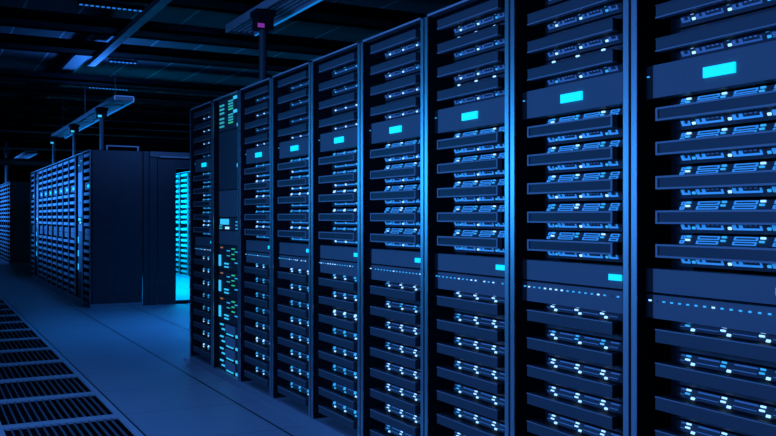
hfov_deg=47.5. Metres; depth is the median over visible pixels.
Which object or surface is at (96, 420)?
floor vent
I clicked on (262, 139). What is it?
server
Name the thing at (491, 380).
server
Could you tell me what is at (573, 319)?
server
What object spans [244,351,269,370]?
server
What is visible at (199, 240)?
panel
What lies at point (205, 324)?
server
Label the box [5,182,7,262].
rack
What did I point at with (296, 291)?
server
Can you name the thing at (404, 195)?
server
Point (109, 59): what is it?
ceiling light strip
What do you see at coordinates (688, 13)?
server
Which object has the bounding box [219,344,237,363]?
module
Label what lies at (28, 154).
trough
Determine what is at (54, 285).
rack
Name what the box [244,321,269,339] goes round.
server
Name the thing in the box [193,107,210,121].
server
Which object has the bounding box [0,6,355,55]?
ceiling beam
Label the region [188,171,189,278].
rack
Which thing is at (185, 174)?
server
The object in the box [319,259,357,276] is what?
panel
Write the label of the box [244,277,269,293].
server
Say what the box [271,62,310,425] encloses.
rack
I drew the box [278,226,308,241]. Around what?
server
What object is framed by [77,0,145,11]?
ceiling light strip
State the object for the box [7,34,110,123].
cable tray
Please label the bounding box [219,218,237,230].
console
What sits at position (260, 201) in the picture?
server
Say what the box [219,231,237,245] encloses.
blank panel
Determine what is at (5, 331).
floor vent
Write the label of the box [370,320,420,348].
server
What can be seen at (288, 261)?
panel
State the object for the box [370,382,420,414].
server
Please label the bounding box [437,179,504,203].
server
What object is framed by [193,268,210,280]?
server
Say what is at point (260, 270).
server
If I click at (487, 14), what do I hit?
server
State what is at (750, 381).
server
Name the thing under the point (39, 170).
rack
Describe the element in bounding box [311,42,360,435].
rack
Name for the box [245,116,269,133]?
server
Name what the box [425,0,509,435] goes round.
rack
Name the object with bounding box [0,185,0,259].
rack
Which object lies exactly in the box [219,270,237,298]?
router
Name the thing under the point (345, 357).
server
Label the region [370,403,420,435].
server
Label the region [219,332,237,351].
module
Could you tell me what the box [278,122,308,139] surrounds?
server
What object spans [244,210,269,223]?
server
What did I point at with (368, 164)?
rack
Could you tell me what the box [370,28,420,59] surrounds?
server
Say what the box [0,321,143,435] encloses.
floor grate
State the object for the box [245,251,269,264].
panel
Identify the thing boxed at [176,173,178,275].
rack
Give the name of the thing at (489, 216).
server
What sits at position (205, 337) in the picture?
server
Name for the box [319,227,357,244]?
server
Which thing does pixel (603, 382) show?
server
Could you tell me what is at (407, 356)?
server
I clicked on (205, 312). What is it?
server
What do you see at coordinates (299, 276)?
server
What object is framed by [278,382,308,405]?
server
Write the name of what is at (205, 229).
server
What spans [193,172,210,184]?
server
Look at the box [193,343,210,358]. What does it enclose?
server
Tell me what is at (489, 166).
server
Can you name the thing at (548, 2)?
server
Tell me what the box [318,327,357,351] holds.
server
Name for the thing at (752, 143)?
server
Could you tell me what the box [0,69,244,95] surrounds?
ceiling beam
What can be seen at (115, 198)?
rack
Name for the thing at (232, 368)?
module
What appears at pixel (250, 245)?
panel
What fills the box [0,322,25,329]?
floor vent
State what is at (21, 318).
floor
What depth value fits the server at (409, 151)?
4.05 m
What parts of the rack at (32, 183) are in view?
post, mounting rail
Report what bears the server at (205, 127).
in the rack at (196, 358)
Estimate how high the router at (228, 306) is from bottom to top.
0.179 m
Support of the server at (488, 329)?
in the rack at (433, 36)
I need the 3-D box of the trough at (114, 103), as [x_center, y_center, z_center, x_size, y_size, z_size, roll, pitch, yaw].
[-4.845,-1.972,14.104,0.257,0.948,6.140,0,0,-28]
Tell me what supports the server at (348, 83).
in the rack at (319, 421)
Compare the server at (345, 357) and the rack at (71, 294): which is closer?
the server at (345, 357)
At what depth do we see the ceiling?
12.80 m
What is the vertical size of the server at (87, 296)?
0.092 m
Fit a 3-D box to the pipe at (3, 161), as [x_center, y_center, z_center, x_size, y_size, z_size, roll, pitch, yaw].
[-8.545,-1.266,20.371,14.000,0.176,0.180,0,0,-28]
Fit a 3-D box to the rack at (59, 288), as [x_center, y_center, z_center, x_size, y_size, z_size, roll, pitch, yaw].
[-4.796,0.147,13.802,0.656,2.014,0.618,0,0,-28]
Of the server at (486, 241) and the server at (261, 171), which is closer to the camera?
the server at (486, 241)
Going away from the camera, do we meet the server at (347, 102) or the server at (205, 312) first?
the server at (347, 102)
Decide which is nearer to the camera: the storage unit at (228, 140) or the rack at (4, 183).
the storage unit at (228, 140)
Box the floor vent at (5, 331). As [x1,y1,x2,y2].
[0,330,33,338]
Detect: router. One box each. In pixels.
[78,232,81,244]
[78,245,81,258]
[78,258,81,271]
[219,245,237,272]
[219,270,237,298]
[219,295,237,325]
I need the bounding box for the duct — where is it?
[88,0,171,65]
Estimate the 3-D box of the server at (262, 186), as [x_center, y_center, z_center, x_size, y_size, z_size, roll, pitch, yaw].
[-0.625,-0.201,5.808,0.520,0.092,0.437,0,0,-28]
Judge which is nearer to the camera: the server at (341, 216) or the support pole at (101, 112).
the server at (341, 216)
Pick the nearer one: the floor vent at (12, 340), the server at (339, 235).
the server at (339, 235)
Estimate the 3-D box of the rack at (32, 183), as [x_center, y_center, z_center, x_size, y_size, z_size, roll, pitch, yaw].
[-6.540,0.147,17.088,0.656,2.014,0.618,0,0,-28]
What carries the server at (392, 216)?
in the rack at (368, 164)
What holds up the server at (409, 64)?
in the rack at (368, 164)
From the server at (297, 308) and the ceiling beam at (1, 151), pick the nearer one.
the server at (297, 308)
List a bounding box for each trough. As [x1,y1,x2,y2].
[15,116,36,158]
[51,58,133,138]
[225,0,321,35]
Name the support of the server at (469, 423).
in the rack at (433, 36)
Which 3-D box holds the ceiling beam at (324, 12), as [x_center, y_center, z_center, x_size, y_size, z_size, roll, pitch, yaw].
[-2.210,-2.141,8.433,14.000,0.090,0.570,0,0,-28]
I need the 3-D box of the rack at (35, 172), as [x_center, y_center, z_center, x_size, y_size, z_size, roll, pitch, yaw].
[-6.249,0.147,16.540,0.656,2.014,0.618,0,0,-28]
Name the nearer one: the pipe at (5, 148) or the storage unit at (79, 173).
the storage unit at (79, 173)
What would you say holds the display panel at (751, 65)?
attached to the rack at (645, 131)
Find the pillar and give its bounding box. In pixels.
[3,141,10,182]
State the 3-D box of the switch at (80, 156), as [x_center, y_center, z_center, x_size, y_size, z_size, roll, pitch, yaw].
[-4.141,-0.734,12.044,0.106,0.226,0.558,0,0,-28]
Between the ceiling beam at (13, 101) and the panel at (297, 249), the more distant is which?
the ceiling beam at (13, 101)
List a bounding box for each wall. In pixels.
[0,153,142,245]
[143,151,189,305]
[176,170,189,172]
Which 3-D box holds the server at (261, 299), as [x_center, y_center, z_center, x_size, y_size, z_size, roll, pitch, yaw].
[-0.626,0.546,5.808,0.522,0.092,0.437,0,0,-28]
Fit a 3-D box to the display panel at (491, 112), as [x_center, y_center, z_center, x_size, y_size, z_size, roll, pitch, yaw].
[0.337,-0.404,3.540,0.057,0.098,0.527,0,0,-28]
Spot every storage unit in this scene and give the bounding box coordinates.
[78,172,81,202]
[219,128,237,190]
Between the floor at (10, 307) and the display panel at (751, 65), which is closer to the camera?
the display panel at (751, 65)
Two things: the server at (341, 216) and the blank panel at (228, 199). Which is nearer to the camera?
the server at (341, 216)
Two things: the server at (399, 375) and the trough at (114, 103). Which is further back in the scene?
the trough at (114, 103)
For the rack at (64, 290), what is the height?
2.014 m
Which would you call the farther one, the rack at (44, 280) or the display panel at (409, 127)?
the rack at (44, 280)
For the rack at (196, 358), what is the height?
2.014 m
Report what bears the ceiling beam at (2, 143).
attached to the wall
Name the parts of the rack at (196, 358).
post, panel, mounting rail, post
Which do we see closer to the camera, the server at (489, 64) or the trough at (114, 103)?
the server at (489, 64)
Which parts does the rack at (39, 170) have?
post, mounting rail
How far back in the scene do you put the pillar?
24.45 m
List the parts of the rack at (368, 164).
post, mounting rail, panel, panel, post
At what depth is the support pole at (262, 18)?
6.29 m
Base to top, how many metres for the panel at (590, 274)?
0.070 m
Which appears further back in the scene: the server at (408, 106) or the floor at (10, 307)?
the floor at (10, 307)
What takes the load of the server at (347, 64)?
in the rack at (319, 421)
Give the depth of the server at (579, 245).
2.94 m
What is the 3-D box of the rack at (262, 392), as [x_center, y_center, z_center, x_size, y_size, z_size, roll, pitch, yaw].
[-0.575,0.147,5.846,0.656,2.014,0.618,0,0,-28]
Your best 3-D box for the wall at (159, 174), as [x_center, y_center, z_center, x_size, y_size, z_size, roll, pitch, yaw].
[-2.428,0.149,11.906,1.728,2.010,0.090,0,0,-28]
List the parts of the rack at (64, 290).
post, mounting rail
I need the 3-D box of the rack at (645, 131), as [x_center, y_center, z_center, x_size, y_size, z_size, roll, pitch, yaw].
[1.168,0.147,2.560,0.656,2.014,0.618,0,0,-28]
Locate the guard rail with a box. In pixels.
[106,145,138,150]
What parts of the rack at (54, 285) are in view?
post, mounting rail, post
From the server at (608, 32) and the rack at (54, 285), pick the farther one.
the rack at (54, 285)
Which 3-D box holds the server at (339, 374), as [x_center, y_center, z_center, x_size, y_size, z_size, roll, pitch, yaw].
[-0.045,0.843,4.713,0.522,0.092,0.437,0,0,-28]
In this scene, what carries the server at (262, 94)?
in the rack at (262, 392)
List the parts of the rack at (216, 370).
post, panel, mounting rail, post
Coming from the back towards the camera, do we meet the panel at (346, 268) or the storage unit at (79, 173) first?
the storage unit at (79, 173)
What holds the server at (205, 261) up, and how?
in the rack at (196, 358)
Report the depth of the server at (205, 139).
6.82 m
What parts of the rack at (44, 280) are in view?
post, mounting rail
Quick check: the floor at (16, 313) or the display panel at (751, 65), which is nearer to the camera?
the display panel at (751, 65)
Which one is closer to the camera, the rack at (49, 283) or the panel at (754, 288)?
the panel at (754, 288)
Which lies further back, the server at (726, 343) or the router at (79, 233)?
the router at (79, 233)
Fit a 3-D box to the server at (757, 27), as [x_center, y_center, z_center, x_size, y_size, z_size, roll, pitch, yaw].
[1.118,-0.505,2.522,0.520,0.092,0.437,0,0,-28]
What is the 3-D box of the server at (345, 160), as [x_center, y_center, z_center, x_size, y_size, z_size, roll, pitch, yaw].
[-0.044,-0.301,4.713,0.520,0.092,0.437,0,0,-28]
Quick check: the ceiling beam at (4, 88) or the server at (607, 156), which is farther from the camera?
the ceiling beam at (4, 88)
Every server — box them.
[0,183,9,260]
[84,293,89,299]
[176,173,186,272]
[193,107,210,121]
[193,120,210,133]
[193,133,210,146]
[193,146,210,157]
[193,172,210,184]
[193,185,210,197]
[193,198,210,209]
[193,211,210,222]
[193,224,210,235]
[193,256,210,267]
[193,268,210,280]
[193,280,210,293]
[193,292,210,306]
[193,305,210,318]
[193,317,210,331]
[193,330,210,345]
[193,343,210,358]
[244,85,269,103]
[244,100,269,118]
[244,131,269,147]
[244,163,269,178]
[244,178,269,193]
[244,194,269,208]
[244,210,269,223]
[244,225,269,239]
[244,263,269,278]
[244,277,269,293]
[244,292,269,308]
[244,306,269,324]
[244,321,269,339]
[244,336,269,355]
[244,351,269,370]
[244,366,269,386]
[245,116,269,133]
[277,268,308,284]
[277,299,308,319]
[277,316,308,336]
[277,348,308,370]
[278,70,308,91]
[278,87,308,108]
[278,105,308,124]
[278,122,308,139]
[278,157,308,174]
[278,174,308,191]
[278,192,308,207]
[278,209,308,224]
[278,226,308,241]
[278,283,308,301]
[278,332,308,353]
[278,365,308,387]
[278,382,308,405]
[318,309,357,332]
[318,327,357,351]
[318,381,357,409]
[318,400,357,428]
[319,51,357,77]
[319,71,357,96]
[319,90,357,114]
[319,109,357,131]
[319,149,357,169]
[319,169,357,188]
[319,188,357,206]
[319,208,357,225]
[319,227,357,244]
[319,274,357,293]
[319,290,357,312]
[319,345,357,370]
[319,363,357,389]
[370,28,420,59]
[370,50,420,80]
[370,72,420,101]
[370,94,420,120]
[370,139,420,163]
[370,162,420,184]
[370,184,420,205]
[370,207,420,226]
[370,228,420,248]
[370,281,420,304]
[370,300,420,326]
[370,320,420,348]
[370,341,420,370]
[370,361,420,392]
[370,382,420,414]
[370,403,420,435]
[370,424,411,435]
[437,0,504,36]
[437,22,504,60]
[437,48,504,84]
[437,73,504,106]
[437,126,504,156]
[437,153,504,180]
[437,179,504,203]
[437,205,504,228]
[437,229,504,254]
[437,291,504,319]
[437,312,504,345]
[437,336,504,370]
[437,359,504,396]
[437,383,504,422]
[437,406,504,435]
[454,430,467,435]
[527,0,622,33]
[527,14,622,61]
[527,44,622,87]
[527,108,622,145]
[527,140,622,173]
[527,171,622,202]
[527,203,622,231]
[527,231,622,261]
[527,303,622,340]
[527,329,622,371]
[527,356,622,402]
[527,384,622,433]
[527,411,622,435]
[546,0,568,5]
[655,0,775,28]
[655,7,775,60]
[655,84,775,131]
[655,123,775,165]
[655,161,775,199]
[655,200,775,234]
[655,234,775,271]
[655,321,775,367]
[655,352,775,404]
[655,385,775,435]
[655,419,746,435]
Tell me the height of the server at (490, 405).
0.092 m
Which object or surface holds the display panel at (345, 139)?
attached to the rack at (319, 421)
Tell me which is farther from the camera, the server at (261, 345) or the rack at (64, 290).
the rack at (64, 290)
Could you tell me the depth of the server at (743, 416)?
2.42 m
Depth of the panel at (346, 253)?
4.62 m
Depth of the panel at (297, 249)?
5.17 m
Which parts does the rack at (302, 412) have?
post, mounting rail, panel, panel, post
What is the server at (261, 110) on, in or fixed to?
in the rack at (262, 392)
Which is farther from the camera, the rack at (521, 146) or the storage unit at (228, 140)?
the storage unit at (228, 140)
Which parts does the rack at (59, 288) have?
post, mounting rail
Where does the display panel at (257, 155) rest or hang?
attached to the rack at (262, 392)
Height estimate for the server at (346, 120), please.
0.092 m
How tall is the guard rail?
0.065 m
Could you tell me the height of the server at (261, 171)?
0.092 m
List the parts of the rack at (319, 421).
post, mounting rail, panel, panel, post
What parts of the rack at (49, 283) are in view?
post, mounting rail, post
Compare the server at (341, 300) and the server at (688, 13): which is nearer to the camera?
the server at (688, 13)
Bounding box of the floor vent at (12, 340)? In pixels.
[0,339,43,349]
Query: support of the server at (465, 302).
in the rack at (433, 36)
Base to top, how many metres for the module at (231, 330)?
0.081 m
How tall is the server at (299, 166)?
0.092 m
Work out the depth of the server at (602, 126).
2.94 m
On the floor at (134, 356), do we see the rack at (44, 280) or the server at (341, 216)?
the rack at (44, 280)
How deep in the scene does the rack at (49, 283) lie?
14.99 m
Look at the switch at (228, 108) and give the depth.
6.28 m
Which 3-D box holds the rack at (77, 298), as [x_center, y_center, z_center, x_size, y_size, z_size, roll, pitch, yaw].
[-3.925,0.147,12.159,0.656,2.014,0.618,0,0,-28]
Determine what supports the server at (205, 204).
in the rack at (196, 358)
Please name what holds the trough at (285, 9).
hanging from the ceiling
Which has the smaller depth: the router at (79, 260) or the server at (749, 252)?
the server at (749, 252)
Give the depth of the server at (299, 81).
5.15 m
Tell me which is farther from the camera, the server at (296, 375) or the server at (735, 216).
the server at (296, 375)
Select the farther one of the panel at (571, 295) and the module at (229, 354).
the module at (229, 354)
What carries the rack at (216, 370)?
on the floor at (134, 356)
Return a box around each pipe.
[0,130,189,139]
[0,147,142,153]
[0,158,189,169]
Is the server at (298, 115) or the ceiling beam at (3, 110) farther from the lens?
the ceiling beam at (3, 110)
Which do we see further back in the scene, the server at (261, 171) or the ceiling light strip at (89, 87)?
the ceiling light strip at (89, 87)
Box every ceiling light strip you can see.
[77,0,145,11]
[89,87,129,89]
[108,58,136,63]
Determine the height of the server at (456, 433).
0.092 m
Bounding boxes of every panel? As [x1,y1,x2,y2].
[195,157,210,172]
[195,236,210,246]
[195,246,210,256]
[219,190,237,216]
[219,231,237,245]
[245,145,269,164]
[245,240,269,252]
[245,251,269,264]
[278,137,308,158]
[278,242,308,256]
[278,255,308,270]
[319,127,357,152]
[319,245,357,261]
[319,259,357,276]
[369,114,420,144]
[369,248,420,267]
[369,264,420,285]
[435,96,504,133]
[435,253,504,276]
[435,271,504,297]
[522,72,622,119]
[522,259,622,288]
[522,280,622,313]
[646,40,775,100]
[646,268,775,304]
[646,293,775,334]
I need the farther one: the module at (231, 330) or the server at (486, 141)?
the module at (231, 330)
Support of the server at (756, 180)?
in the rack at (645, 131)
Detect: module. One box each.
[219,321,237,338]
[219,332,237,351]
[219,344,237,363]
[219,356,237,376]
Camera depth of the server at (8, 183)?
22.05 m
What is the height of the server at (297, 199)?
0.092 m
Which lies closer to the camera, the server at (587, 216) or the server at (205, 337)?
the server at (587, 216)
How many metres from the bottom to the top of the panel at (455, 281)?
0.070 m
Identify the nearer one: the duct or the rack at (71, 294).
the duct
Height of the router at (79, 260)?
0.179 m
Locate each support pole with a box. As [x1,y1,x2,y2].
[49,136,57,163]
[69,123,79,155]
[95,107,107,149]
[250,8,275,81]
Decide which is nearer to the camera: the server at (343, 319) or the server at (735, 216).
the server at (735, 216)
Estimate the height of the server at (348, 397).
0.092 m
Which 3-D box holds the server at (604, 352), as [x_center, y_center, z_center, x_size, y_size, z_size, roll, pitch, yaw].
[0.827,0.447,3.070,0.522,0.092,0.437,0,0,-28]
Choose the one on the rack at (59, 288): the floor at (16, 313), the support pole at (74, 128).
the support pole at (74, 128)
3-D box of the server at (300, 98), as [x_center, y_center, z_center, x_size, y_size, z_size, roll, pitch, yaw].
[-0.335,-0.702,5.261,0.520,0.092,0.437,0,0,-28]
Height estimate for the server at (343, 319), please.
0.092 m
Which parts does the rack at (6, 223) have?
post, post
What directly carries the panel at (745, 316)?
attached to the rack at (645, 131)
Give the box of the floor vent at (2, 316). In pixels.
[0,315,18,321]
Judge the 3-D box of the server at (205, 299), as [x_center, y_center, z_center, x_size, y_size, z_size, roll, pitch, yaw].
[-1.207,0.645,6.903,0.522,0.092,0.437,0,0,-28]
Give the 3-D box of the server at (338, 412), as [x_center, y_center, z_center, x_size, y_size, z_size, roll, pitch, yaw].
[-0.045,1.040,4.713,0.522,0.092,0.437,0,0,-28]
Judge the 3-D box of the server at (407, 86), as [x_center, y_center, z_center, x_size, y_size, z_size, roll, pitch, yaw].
[0.246,-0.603,4.165,0.520,0.092,0.437,0,0,-28]
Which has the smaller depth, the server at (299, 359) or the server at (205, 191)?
the server at (299, 359)
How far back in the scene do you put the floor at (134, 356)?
6.82 m
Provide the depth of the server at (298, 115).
5.15 m
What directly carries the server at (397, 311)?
in the rack at (368, 164)
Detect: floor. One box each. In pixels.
[0,246,328,435]
[0,303,13,308]
[0,309,18,314]
[0,314,25,321]
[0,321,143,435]
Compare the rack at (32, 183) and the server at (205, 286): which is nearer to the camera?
the server at (205, 286)
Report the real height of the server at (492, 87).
0.092 m
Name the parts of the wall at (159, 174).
narrow panel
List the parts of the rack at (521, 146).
post, mounting rail, panel, post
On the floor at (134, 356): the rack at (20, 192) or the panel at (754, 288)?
the rack at (20, 192)
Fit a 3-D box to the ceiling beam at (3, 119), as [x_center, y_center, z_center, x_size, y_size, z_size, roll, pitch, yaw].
[-8.116,-2.141,19.563,14.000,0.090,0.570,0,0,-28]
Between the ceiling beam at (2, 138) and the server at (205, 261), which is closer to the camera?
the server at (205, 261)
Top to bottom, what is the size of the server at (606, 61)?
0.092 m
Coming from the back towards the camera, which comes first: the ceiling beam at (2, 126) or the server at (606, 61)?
the ceiling beam at (2, 126)
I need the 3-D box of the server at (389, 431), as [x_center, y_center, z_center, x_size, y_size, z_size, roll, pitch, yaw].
[0.246,1.040,4.165,0.522,0.092,0.437,0,0,-28]
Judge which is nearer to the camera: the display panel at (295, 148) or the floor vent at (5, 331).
the display panel at (295, 148)
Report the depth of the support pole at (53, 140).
16.19 m
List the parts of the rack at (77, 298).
post, blank panel, blank panel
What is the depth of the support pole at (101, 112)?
11.90 m
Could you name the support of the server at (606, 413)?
in the rack at (521, 146)
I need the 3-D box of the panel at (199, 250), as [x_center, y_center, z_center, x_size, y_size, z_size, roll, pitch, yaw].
[-1.405,0.267,6.827,0.053,0.070,0.527,0,0,-28]
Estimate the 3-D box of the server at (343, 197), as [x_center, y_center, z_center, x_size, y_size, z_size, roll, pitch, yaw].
[-0.044,-0.101,4.713,0.520,0.092,0.437,0,0,-28]
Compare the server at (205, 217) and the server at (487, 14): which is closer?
the server at (487, 14)
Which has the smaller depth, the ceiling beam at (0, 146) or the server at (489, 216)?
the server at (489, 216)
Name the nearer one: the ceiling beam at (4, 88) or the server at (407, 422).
the server at (407, 422)
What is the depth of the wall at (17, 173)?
33.45 m
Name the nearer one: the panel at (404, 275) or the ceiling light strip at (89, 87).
the panel at (404, 275)
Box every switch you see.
[78,155,81,171]
[219,95,237,132]
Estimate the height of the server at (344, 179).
0.092 m
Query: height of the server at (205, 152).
0.092 m
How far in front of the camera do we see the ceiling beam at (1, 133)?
23.55 m
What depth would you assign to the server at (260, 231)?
5.71 m
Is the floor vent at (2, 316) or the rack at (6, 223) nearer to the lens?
the floor vent at (2, 316)
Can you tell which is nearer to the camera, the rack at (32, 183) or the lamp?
the lamp
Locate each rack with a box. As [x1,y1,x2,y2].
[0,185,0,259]
[1,184,2,260]
[3,183,4,261]
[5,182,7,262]
[7,181,30,264]
[31,172,33,277]
[34,170,37,279]
[38,169,41,281]
[42,167,46,284]
[47,165,51,286]
[52,163,56,289]
[57,161,61,292]
[62,158,67,295]
[68,155,74,299]
[75,153,81,302]
[82,149,141,307]
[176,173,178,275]
[179,171,187,277]
[184,101,212,372]
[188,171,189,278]
[212,90,239,386]
[239,78,271,403]
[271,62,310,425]
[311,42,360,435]
[361,17,424,435]
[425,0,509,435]
[510,0,630,435]
[631,0,775,435]
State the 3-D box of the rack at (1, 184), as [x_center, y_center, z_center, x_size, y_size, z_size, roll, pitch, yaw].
[-9.826,0.147,23.280,0.656,2.014,0.618,0,0,-28]
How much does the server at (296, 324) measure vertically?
0.092 m
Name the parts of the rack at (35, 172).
post, mounting rail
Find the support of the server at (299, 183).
in the rack at (302, 412)
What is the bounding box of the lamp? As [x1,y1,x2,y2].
[258,23,264,27]
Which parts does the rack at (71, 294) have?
post, display panel, mounting rail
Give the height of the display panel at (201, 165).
0.098 m
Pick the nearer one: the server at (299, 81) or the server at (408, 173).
the server at (408, 173)
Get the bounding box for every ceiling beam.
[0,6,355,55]
[0,33,311,71]
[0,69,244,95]
[0,83,218,104]
[0,96,191,114]
[0,107,189,123]
[0,116,189,130]
[0,124,189,137]
[0,132,189,142]
[0,136,189,147]
[0,141,189,151]
[0,146,189,152]
[0,150,189,158]
[118,0,427,30]
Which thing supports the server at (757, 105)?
in the rack at (645, 131)
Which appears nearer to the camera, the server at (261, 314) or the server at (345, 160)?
the server at (345, 160)
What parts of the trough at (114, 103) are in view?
rail, rail, hanger rod, plate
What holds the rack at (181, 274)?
on the floor at (134, 356)
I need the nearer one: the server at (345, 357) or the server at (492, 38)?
the server at (492, 38)
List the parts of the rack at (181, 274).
post, mounting rail, post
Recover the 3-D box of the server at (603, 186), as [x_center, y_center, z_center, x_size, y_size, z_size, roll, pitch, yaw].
[0.828,-0.101,3.070,0.520,0.092,0.437,0,0,-28]
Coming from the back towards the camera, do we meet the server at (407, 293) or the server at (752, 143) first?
the server at (407, 293)
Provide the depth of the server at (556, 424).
3.02 m
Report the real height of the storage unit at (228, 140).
0.419 m
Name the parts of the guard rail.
rail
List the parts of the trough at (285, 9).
plate, rail, rail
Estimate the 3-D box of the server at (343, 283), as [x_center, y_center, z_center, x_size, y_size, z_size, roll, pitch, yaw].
[-0.045,0.348,4.713,0.522,0.092,0.437,0,0,-28]
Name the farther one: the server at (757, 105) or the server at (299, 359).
the server at (299, 359)
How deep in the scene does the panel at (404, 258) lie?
4.06 m
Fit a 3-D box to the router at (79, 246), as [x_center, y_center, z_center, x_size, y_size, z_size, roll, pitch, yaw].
[-4.141,0.479,12.044,0.106,0.179,0.558,0,0,-28]
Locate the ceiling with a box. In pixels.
[0,0,462,142]
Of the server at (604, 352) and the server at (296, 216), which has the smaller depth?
the server at (604, 352)
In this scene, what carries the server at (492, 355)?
in the rack at (433, 36)
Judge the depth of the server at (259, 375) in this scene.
5.70 m
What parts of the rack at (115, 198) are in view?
post, blank panel, display panel, mounting rail, post, panel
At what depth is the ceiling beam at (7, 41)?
11.42 m
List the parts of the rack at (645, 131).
post, mounting rail, panel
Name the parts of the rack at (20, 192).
post, post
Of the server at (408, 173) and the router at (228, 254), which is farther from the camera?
the router at (228, 254)
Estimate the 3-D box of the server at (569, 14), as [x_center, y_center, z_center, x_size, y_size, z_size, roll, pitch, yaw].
[0.828,-0.702,3.070,0.520,0.092,0.437,0,0,-28]
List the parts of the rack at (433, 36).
post, mounting rail, panel, panel, post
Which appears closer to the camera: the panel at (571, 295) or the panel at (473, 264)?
the panel at (571, 295)
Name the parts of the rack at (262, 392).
post, panel, mounting rail, post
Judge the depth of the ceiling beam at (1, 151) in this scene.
29.25 m
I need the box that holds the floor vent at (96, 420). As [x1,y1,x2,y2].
[11,418,127,435]
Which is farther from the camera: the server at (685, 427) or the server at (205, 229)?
the server at (205, 229)
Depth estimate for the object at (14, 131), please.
19.35 m
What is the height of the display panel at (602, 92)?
0.098 m
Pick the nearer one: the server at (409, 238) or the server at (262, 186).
the server at (409, 238)
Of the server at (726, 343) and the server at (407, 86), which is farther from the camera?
the server at (407, 86)
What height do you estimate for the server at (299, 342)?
0.092 m

